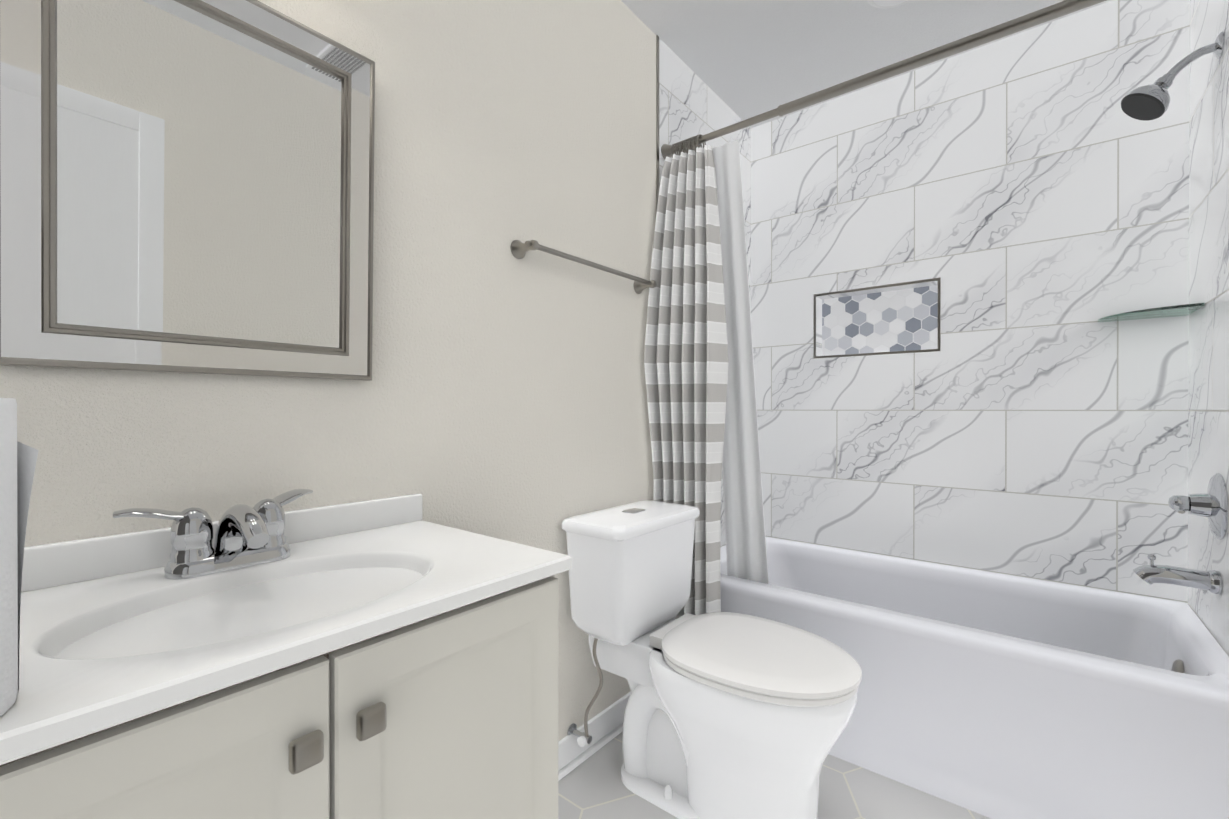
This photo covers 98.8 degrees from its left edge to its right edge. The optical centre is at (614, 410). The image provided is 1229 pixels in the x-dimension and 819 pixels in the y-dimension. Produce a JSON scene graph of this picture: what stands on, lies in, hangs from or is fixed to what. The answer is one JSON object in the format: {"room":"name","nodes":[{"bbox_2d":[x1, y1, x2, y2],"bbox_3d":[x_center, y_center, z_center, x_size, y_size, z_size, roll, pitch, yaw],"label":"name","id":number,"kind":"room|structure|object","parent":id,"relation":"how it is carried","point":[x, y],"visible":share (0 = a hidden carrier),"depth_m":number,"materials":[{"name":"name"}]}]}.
{"room":"bathroom","nodes":[
{"label":"bathroom","id":0,"kind":"room"},
{"bbox_2d":[0,0,750,741],"bbox_3d":[-0.292,-0.160,1.501,0.100,2.500,3.194,0,0,39],"label":"wall","id":1,"kind":"structure","parent":0,"point":[502,394],"depth_m":1.33,"materials":[{"name":"beige paint"}]},
{"bbox_2d":[0,0,374,380],"bbox_3d":[-0.673,-0.394,0.904,0.044,0.660,0.517,0,0,39],"label":"mirror","id":2,"kind":"object","parent":1,"relation":"attached to","point":[186,186],"visible":1,"depth_m":0.86,"materials":[{"name":"grey mirror"}]},
{"bbox_2d":[510,240,656,293],"bbox_3d":[-0.062,-0.445,1.646,0.076,0.052,0.612,0,0,39],"label":"towel bar","id":3,"kind":"object","parent":1,"relation":"attached to","point":[519,249],"visible":1,"depth_m":1.53,"materials":[{"name":"silver metal"}]},
{"bbox_2d":[558,692,630,780],"bbox_3d":[-0.134,1.040,1.601,0.026,0.100,0.962,0,0,39],"label":"baseboard","id":4,"kind":"structure","parent":1,"relation":"attached to","point":[605,726],"depth_m":1.68,"materials":[{"name":"white wood"}]},
{"bbox_2d":[656,35,658,213],"bbox_3d":[0.747,-0.160,1.518,1.500,2.500,0.014,0,0,39],"label":"trim","id":5,"kind":"structure","parent":1,"relation":"attached to","point":[657,116],"depth_m":1.98,"materials":[{"name":"silver metal"}]},
{"bbox_2d":[661,0,1106,158],"bbox_3d":[0.781,-0.993,1.558,1.498,0.060,0.060,0,0,39],"label":"shower rod","id":6,"kind":"object","parent":1,"relation":"attached to","point":[1040,16],"visible":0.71,"depth_m":1.49,"materials":[{"name":"silver metal"}]},
{"bbox_2d":[671,134,705,157],"bbox_3d":[0.275,-0.979,1.964,0.117,0.065,0.065,0,0,39],"label":"curtain rings","id":7,"kind":"object","parent":6,"relation":"hanging from","point":[692,147],"visible":0.54,"depth_m":1.95,"materials":[{"name":"silver metal"}]},
{"bbox_2d":[644,145,728,618],"bbox_3d":[0.249,0.017,1.870,0.256,1.944,0.175,0,0,39],"label":"shower curtain","id":8,"kind":"object","parent":7,"relation":"hanging from","point":[686,360],"visible":0.77,"depth_m":1.87,"materials":[{"name":"fabric"}]},
{"bbox_2d":[712,139,768,583],"bbox_3d":[0.461,-0.115,1.942,0.175,1.678,0.179,0,0,39],"label":"curtain liner","id":9,"kind":"object","parent":6,"relation":"hanging from","point":[746,554],"visible":0.77,"depth_m":1.94,"materials":[{"name":"white plastic"}]},
{"bbox_2d":[558,731,990,818],"bbox_3d":[0.332,1.122,1.005,1.700,0.060,3.194,0,0,39],"label":"floor","id":10,"kind":"structure","parent":0,"point":[593,786],"depth_m":1.49,"materials":[{"name":"tile"}]},
{"bbox_2d":[0,494,571,818],"bbox_3d":[-0.503,0.642,0.754,0.502,0.902,0.786,0,0,39],"label":"bathroom vanity","id":11,"kind":"object","parent":10,"relation":"on","point":[396,657],"visible":0.98,"depth_m":0.68,"materials":[{"name":"grey paint"}]},
{"bbox_2d":[0,398,38,715],"bbox_3d":[-0.570,0.120,0.412,0.151,0.262,0.162,0,0,39],"label":"paper towel roll","id":12,"kind":"object","parent":11,"relation":"on","point":[18,460],"visible":1,"depth_m":0.45,"materials":[{"name":"white paper"}]},
{"bbox_2d":[113,489,312,579],"bbox_3d":[-0.593,0.197,0.830,0.186,0.107,0.275,0,0,39],"label":"faucet","id":13,"kind":"object","parent":11,"relation":"on","point":[246,535],"visible":1,"depth_m":0.81,"materials":[{"name":"silver metal"}]},
{"bbox_2d":[562,500,861,818],"bbox_3d":[0.270,0.701,1.492,0.792,0.778,0.448,0,0,39],"label":"toilet","id":14,"kind":"object","parent":10,"relation":"on","point":[728,715],"visible":1,"depth_m":1.42,"materials":[{"name":"white ceramic"}]},
{"bbox_2d":[720,536,1228,818],"bbox_3d":[1.030,0.854,1.875,1.494,0.470,0.756,0,0,39],"label":"bathtub","id":15,"kind":"object","parent":10,"relation":"on","point":[992,695],"visible":0.75,"depth_m":1.47,"materials":[{"name":"white ceramic"}]},
{"bbox_2d":[621,0,1111,127],"bbox_3d":[0.332,-1.438,0.997,1.700,0.060,3.194,0,0,39],"label":"ceiling","id":16,"kind":"structure","parent":0,"point":[744,59],"depth_m":1.98,"materials":[{"name":"white paint"}]},
{"bbox_2d":[867,0,909,8],"bbox_3d":[0.939,-1.404,1.745,0.190,0.012,0.190,0,0,39],"label":"recessed light","id":17,"kind":"object","parent":16,"relation":"in","point":[883,4],"visible":1,"depth_m":1.81,"materials":[{"name":"white"}]},
{"bbox_2d":[751,0,1189,603],"bbox_3d":[1.298,-0.162,2.207,1.500,2.500,0.103,0,0,39],"label":"wall","id":18,"kind":"structure","parent":0,"point":[955,260],"depth_m":2.03,"materials":[{"name":"tile"}]},
{"bbox_2d":[1098,303,1204,322],"bbox_3d":[1.699,-0.311,1.683,0.215,0.008,0.215,0,0,39],"label":"glass shelf","id":19,"kind":"object","parent":18,"relation":"attached to","point":[1176,310],"visible":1,"depth_m":1.67,"materials":[{"name":"clear glass"}]},
{"bbox_2d":[1188,0,1228,656],"bbox_3d":[0.956,-0.157,0.501,0.100,2.500,3.194,0,0,39],"label":"wall","id":20,"kind":"structure","parent":0,"point":[1208,412],"depth_m":1.50,"materials":[{"name":"white tile"}]},
{"bbox_2d":[1121,31,1224,120],"bbox_3d":[1.531,-0.915,1.452,0.194,0.184,0.108,0,0,39],"label":"shower head","id":21,"kind":"object","parent":20,"relation":"attached to","point":[1148,102],"visible":1,"depth_m":1.45},
{"bbox_2d":[1133,473,1228,594],"bbox_3d":[1.551,0.329,1.457,0.165,0.325,0.178,0,0,39],"label":"tub faucet","id":22,"kind":"object","parent":20,"relation":"attached to","point":[1212,504],"visible":1,"depth_m":1.41,"materials":[{"name":"silver metal"}]}
]}

